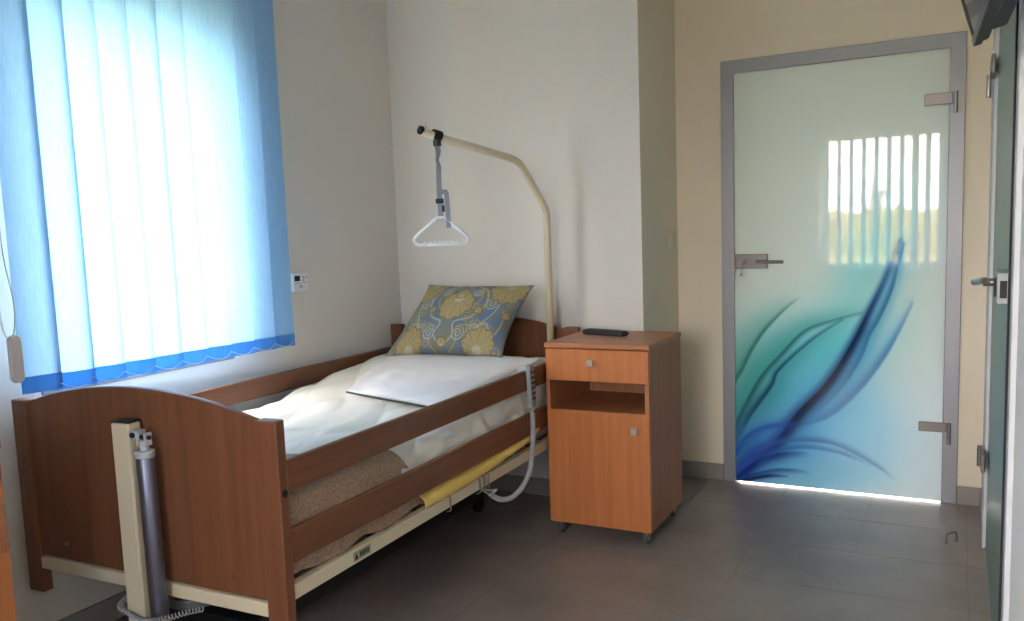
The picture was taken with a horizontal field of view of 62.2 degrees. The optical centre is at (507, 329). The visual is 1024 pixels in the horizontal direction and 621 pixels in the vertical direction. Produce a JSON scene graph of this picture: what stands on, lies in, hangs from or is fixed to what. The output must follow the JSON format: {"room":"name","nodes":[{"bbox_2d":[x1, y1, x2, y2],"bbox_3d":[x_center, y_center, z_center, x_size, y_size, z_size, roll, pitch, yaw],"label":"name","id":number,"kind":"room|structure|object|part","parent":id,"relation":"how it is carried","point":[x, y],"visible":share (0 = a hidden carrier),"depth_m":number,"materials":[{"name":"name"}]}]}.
{"room":"care facility","nodes":[
{"label":"care facility","id":0,"kind":"room"},
{"bbox_2d":[0,0,401,620],"bbox_3d":[-1.838,-0.269,2.415,0.250,2.750,5.495,1,7,28],"label":"wall","id":1,"kind":"structure","parent":0,"point":[332,62],"depth_m":3.96,"materials":[{"name":"white paint"}]},
{"bbox_2d":[58,590,127,620],"bbox_3d":[-1.685,1.060,2.481,0.012,0.085,4.945,1,7,28],"label":"baseboard","id":2,"kind":"structure","parent":1,"relation":"attached to","point":[105,610],"depth_m":2.97,"materials":[{"name":"tile"}]},
{"bbox_2d":[41,356,234,395],"bbox_3d":[-1.449,-0.509,3.115,0.236,1.358,0.840,1,7,28],"label":"windowsill","id":3,"kind":"structure","parent":1,"relation":"in","point":[233,357],"depth_m":3.05,"materials":[{"name":"white"}]},
{"bbox_2d":[0,0,294,394],"bbox_3d":[-1.282,-0.656,3.041,0.135,1.602,1.300,1,7,28],"label":"vertical blind","id":4,"kind":"object","parent":1,"relation":"attached to","point":[142,172],"visible":1,"depth_m":2.96,"materials":[{"name":"blue fabric"}]},
{"bbox_3d":[-1.516,-0.650,2.463,0.003,1.367,0.051,1,7,28],"label":"pull cord","id":5,"kind":"part","parent":4,"relation":"part of","materials":[{"name":"grey plastic"}]},
{"bbox_2d":[290,273,308,291],"bbox_3d":[-0.940,-0.213,3.818,0.033,0.080,0.104,1,7,28],"label":"thermostat","id":6,"kind":"object","parent":1,"relation":"attached to","point":[299,281],"visible":0.94,"depth_m":3.80,"materials":[{"name":"white plastic"}]},
{"bbox_2d":[385,0,678,478],"bbox_3d":[0.199,-0.584,4.548,1.354,2.750,0.816,1,7,28],"label":"wall","id":7,"kind":"structure","parent":0,"point":[581,92],"depth_m":4.11,"materials":[{"name":"white paint"}]},
{"bbox_2d":[486,474,549,495],"bbox_3d":[0.066,0.787,4.328,1.354,0.085,0.012,1,7,28],"label":"baseboard","id":8,"kind":"structure","parent":7,"relation":"attached to","point":[540,486],"depth_m":4.32,"materials":[{"name":"tile"}]},
{"bbox_2d":[669,232,674,247],"bbox_3d":[0.830,-0.452,4.285,0.014,0.080,0.080,1,7,28],"label":"light switch","id":9,"kind":"object","parent":7,"relation":"attached to","point":[671,234],"visible":1,"depth_m":4.26,"materials":[{"name":"beige plastic"}]},
{"bbox_2d":[114,476,988,620],"bbox_3d":[-0.184,1.133,2.389,3.255,0.150,6.661,1,7,28],"label":"floor","id":10,"kind":"structure","parent":0,"point":[730,550],"depth_m":3.33,"materials":[{"name":"tile"}]},
{"bbox_2d":[0,443,16,620],"bbox_3d":[-1.557,0.718,2.068,0.489,0.846,0.465,1,7,28],"label":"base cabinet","id":11,"kind":"object","parent":10,"relation":"on","point":[7,601],"visible":1,"depth_m":2.14,"materials":[{"name":"brown wood"}]},
{"bbox_3d":[-1.382,0.395,1.932,0.018,0.134,0.455,1,7,28],"label":"drawer","id":12,"kind":"part","parent":11,"relation":"part of","materials":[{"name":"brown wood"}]},
{"bbox_3d":[-1.366,0.833,1.982,0.018,0.498,0.455,1,7,28],"label":"door","id":13,"kind":"part","parent":11,"relation":"part of","materials":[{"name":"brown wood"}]},
{"bbox_2d":[11,317,579,620],"bbox_3d":[-0.594,0.504,3.314,1.066,0.923,2.183,1,7,26],"label":"bed","id":14,"kind":"object","parent":10,"relation":"on","point":[178,500],"visible":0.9,"depth_m":2.41,"materials":[{"name":"brown wood"}]},
{"bbox_3d":[-1.482,0.516,2.647,0.068,0.609,0.034,1,7,26],"label":"post","id":15,"kind":"part","parent":14,"relation":"part of","materials":[{"name":"brown wood"}]},
{"bbox_3d":[-1.044,0.435,2.420,0.929,0.549,0.022,1,7,26],"label":"footboard","id":16,"kind":"part","parent":14,"relation":"part of","materials":[{"name":"brown wood"}]},
{"bbox_3d":[-0.601,0.533,2.209,0.068,0.609,0.034,1,7,26],"label":"post","id":17,"kind":"part","parent":14,"relation":"part of","materials":[{"name":"brown wood"}]},
{"bbox_3d":[-1.050,0.244,3.557,0.020,0.084,2.028,1,7,26],"label":"rail","id":18,"kind":"part","parent":14,"relation":"part of","materials":[{"name":"brown wood"}]},
{"bbox_3d":[-0.428,0.655,2.493,0.001,0.029,0.085,1,7,27],"label":"type plate","id":19,"kind":"part","parent":14,"relation":"part of","materials":[{"name":"white plastic"}]},
{"bbox_3d":[-0.568,0.274,4.481,0.068,0.613,0.034,1,7,26],"label":"post","id":20,"kind":"part","parent":14,"relation":"part of","materials":[{"name":"brown wood"}]},
{"bbox_3d":[-0.129,0.262,3.099,0.020,0.084,2.028,1,7,26],"label":"rail","id":21,"kind":"part","parent":14,"relation":"part of","materials":[{"name":"brown wood"}]},
{"bbox_3d":[-0.122,0.450,3.120,0.020,0.093,2.028,1,7,26],"label":"rail","id":22,"kind":"part","parent":14,"relation":"part of","materials":[{"name":"brown wood"}]},
{"bbox_2d":[294,426,547,573],"bbox_3d":[-0.598,0.405,3.314,0.940,0.288,1.920,1,7,26],"label":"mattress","id":23,"kind":"object","parent":14,"relation":"on","point":[543,431],"visible":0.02,"depth_m":3.76,"materials":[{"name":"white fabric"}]},
{"bbox_2d":[242,353,546,473],"bbox_3d":[-0.540,0.326,3.422,0.998,0.252,1.693,1,7,26],"label":"sheet","id":24,"kind":"object","parent":23,"relation":"on","point":[321,413],"visible":0.31,"depth_m":3.28,"materials":[{"name":"white fabric"}]},
{"bbox_2d":[286,450,424,572],"bbox_3d":[-0.871,0.496,2.764,1.014,0.251,0.701,1,7,26],"label":"blanket","id":25,"kind":"object","parent":24,"relation":"on","point":[311,499],"visible":0.15,"depth_m":2.45,"materials":[{"name":"brown fabric"}]},
{"bbox_2d":[346,354,542,407],"bbox_3d":[-0.393,0.198,3.641,0.830,0.088,0.840,1,7,26],"label":"blanket","id":26,"kind":"object","parent":24,"relation":"on","point":[423,379],"visible":0.91,"depth_m":3.55,"materials":[{"name":"white fabric"}]},
{"bbox_2d":[385,284,533,357],"bbox_3d":[-0.238,-0.042,3.996,0.698,0.328,0.255,1,7,26],"label":"cushion","id":27,"kind":"object","parent":26,"relation":"on","point":[467,320],"visible":1,"depth_m":3.91,"materials":[{"name":"fabric"}]},
{"bbox_2d":[416,416,539,508],"bbox_3d":[-0.084,0.469,3.207,0.037,0.140,0.920,1,7,26],"label":"sheet","id":28,"kind":"object","parent":14,"relation":"hanging from","point":[442,491],"visible":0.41,"depth_m":3.06,"materials":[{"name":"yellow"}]},
{"bbox_2d":[413,122,553,341],"bbox_3d":[-0.078,-0.209,3.768,0.705,1.363,0.168,-7,8,-37],"label":"pole","id":29,"kind":"object","parent":14,"relation":"attached to","point":[437,136],"depth_m":3.67,"materials":[{"name":"beige metal"}]},
{"bbox_3d":[-0.289,-0.563,3.576,0.244,0.421,0.025,-2,6,0],"label":"grab handle","id":30,"kind":"part","parent":29,"relation":"part of","materials":[{"name":"white plastic"}]},
{"bbox_3d":[-0.130,0.197,4.252,0.929,0.545,0.022,1,7,26],"label":"headboard","id":31,"kind":"part","parent":14,"relation":"part of","materials":[{"name":"brown wood"}]},
{"bbox_2d":[481,365,535,501],"bbox_3d":[-0.003,0.425,3.338,0.069,0.510,0.459,1,7,26],"label":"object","id":32,"kind":"object","parent":14,"relation":"hanging from","point":[530,377],"visible":0.99,"depth_m":3.48,"materials":[{"name":"grey plastic"}]},
{"bbox_3d":[0.027,0.514,3.385,0.033,0.319,0.345,2,8,32],"label":"coiled cord","id":33,"kind":"part","parent":32,"relation":"part of","materials":[{"name":"grey plastic"}]},
{"bbox_3d":[0.314,0.291,4.043,0.068,0.613,0.034,1,7,26],"label":"post","id":34,"kind":"part","parent":14,"relation":"part of","materials":[{"name":"brown wood"}]},
{"bbox_2d":[544,331,682,543],"bbox_3d":[0.476,0.453,3.756,0.465,0.846,0.489,1,7,27],"label":"nightstand","id":35,"kind":"object","parent":10,"relation":"on","point":[614,402],"visible":1,"depth_m":3.59,"materials":[{"name":"brown wood"}]},
{"bbox_3d":[0.340,0.140,3.521,0.026,0.026,0.024,1,7,27],"label":"knob","id":36,"kind":"part","parent":35,"relation":"part of","materials":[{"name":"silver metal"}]},
{"bbox_3d":[0.367,0.150,3.532,0.455,0.134,0.018,1,7,27],"label":"drawer","id":37,"kind":"part","parent":35,"relation":"part of","materials":[{"name":"brown wood"}]},
{"bbox_3d":[0.383,0.588,3.582,0.455,0.498,0.018,1,7,27],"label":"door","id":38,"kind":"part","parent":35,"relation":"part of","materials":[{"name":"brown wood"}]},
{"bbox_2d":[582,328,628,336],"bbox_3d":[0.435,0.011,3.798,0.229,0.024,0.048,4,9,44],"label":"remote control","id":39,"kind":"object","parent":35,"relation":"on","point":[592,331],"visible":1,"depth_m":3.77,"materials":[{"name":"black plastic"}]},
{"bbox_3d":[0.516,0.417,3.466,0.026,0.030,0.024,1,7,27],"label":"knob","id":40,"kind":"part","parent":35,"relation":"part of","materials":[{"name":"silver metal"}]},
{"bbox_2d":[944,531,958,543],"bbox_3d":[1.802,0.842,3.452,0.072,0.045,0.018,-4,7,-20],"label":"door stop","id":41,"kind":"object","parent":10,"relation":"on","point":[955,532],"visible":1,"depth_m":3.44,"materials":[{"name":"silver metal"}]},
{"bbox_2d":[674,0,993,487],"bbox_3d":[1.659,-0.587,4.097,1.651,2.750,0.250,1,7,28],"label":"wall","id":42,"kind":"structure","parent":0,"point":[708,33],"depth_m":4.12,"materials":[{"name":"beige paint"}]},
{"bbox_2d":[682,460,723,479],"bbox_3d":[1.018,0.737,4.462,0.229,0.085,0.012,1,7,28],"label":"baseboard","id":43,"kind":"structure","parent":42,"relation":"attached to","point":[707,470],"depth_m":4.45,"materials":[{"name":"tile"}]},
{"bbox_2d":[720,31,966,503],"bbox_3d":[1.564,-0.259,4.060,1.069,2.113,0.180,1,7,28],"label":"door","id":44,"kind":"structure","parent":42,"relation":"in","point":[842,168],"depth_m":4.02,"materials":[{"name":"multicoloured glass"}]},
{"bbox_3d":[1.126,-0.338,4.248,0.020,0.140,0.014,1,7,28],"label":"strike plate","id":45,"kind":"part","parent":44,"relation":"part of","materials":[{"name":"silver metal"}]},
{"bbox_3d":[1.206,-0.338,4.205,0.156,0.071,0.028,1,7,28],"label":"lock plate","id":46,"kind":"part","parent":44,"relation":"part of","materials":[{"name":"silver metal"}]},
{"bbox_3d":[1.274,-0.331,4.128,0.131,0.022,0.048,1,7,28],"label":"lever handle","id":47,"kind":"part","parent":44,"relation":"part of","materials":[{"name":"silver metal"}]},
{"bbox_3d":[1.956,0.448,3.916,0.113,0.043,0.020,1,7,28],"label":"hinge plate","id":48,"kind":"part","parent":44,"relation":"part of","materials":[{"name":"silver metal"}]},
{"bbox_3d":[1.902,-1.018,3.751,0.113,0.050,0.020,1,7,28],"label":"hinge plate","id":49,"kind":"part","parent":44,"relation":"part of","materials":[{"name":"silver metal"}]},
{"bbox_2d":[957,486,981,505],"bbox_3d":[2.112,0.762,3.887,0.101,0.085,0.012,1,7,28],"label":"baseboard","id":50,"kind":"structure","parent":42,"relation":"attached to","point":[965,495],"depth_m":3.88,"materials":[{"name":"tile"}]},
{"bbox_2d":[1009,139,1023,620],"bbox_3d":[0.883,-0.225,1.133,0.250,2.750,5.761,1,7,28],"label":"wall","id":51,"kind":"structure","parent":0,"point":[1016,596],"depth_m":1.80,"materials":[{"name":"white paint"}]},
{"bbox_2d":[979,489,980,528],"bbox_3d":[2.070,0.783,3.712,0.012,0.085,0.339,1,7,28],"label":"baseboard","id":52,"kind":"structure","parent":51,"relation":"attached to","point":[979,489],"depth_m":3.75,"materials":[{"name":"tile"}]},
{"bbox_2d":[961,0,1017,45],"bbox_3d":[0.855,-0.775,1.526,0.205,0.400,0.680,1,7,26],"label":"television","id":53,"kind":"object","parent":51,"relation":"attached to","point":[982,16],"visible":1,"depth_m":1.68,"materials":[{"name":"black plastic"}]},
{"bbox_3d":[0.866,-0.583,1.546,0.006,0.014,0.668,1,7,26],"label":"trim","id":54,"kind":"part","parent":53,"relation":"part of","materials":[{"name":"black plastic"}]},
{"bbox_2d":[971,0,1023,620],"bbox_3d":[1.563,-0.112,2.684,0.187,2.130,1.790,1,7,28],"label":"door","id":55,"kind":"structure","parent":51,"relation":"in","point":[1005,81],"depth_m":2.49,"materials":[{"name":"grey"}]},
{"bbox_3d":[1.331,-0.135,2.391,0.040,0.034,0.178,0,7,16],"label":"lever handle","id":56,"kind":"part","parent":55,"relation":"part of","materials":[{"name":"silver metal"}]},
{"bbox_3d":[1.844,0.503,3.300,0.014,0.070,0.150,1,7,28],"label":"hinge plate","id":57,"kind":"part","parent":55,"relation":"part of","materials":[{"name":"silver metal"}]},
{"bbox_3d":[1.790,-0.972,3.134,0.014,0.070,0.150,1,7,28],"label":"hinge plate","id":58,"kind":"part","parent":55,"relation":"part of","materials":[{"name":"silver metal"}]},
{"bbox_3d":[1.551,-0.083,2.665,0.010,2.063,1.339,1,7,28],"label":"glass","id":59,"kind":"part","parent":55,"relation":"part of","materials":[{"name":"green"}]},
{"bbox_3d":[1.321,-0.117,2.270,0.030,0.080,0.200,1,7,28],"label":"lock plate","id":60,"kind":"part","parent":55,"relation":"part of","materials":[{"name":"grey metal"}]}
]}

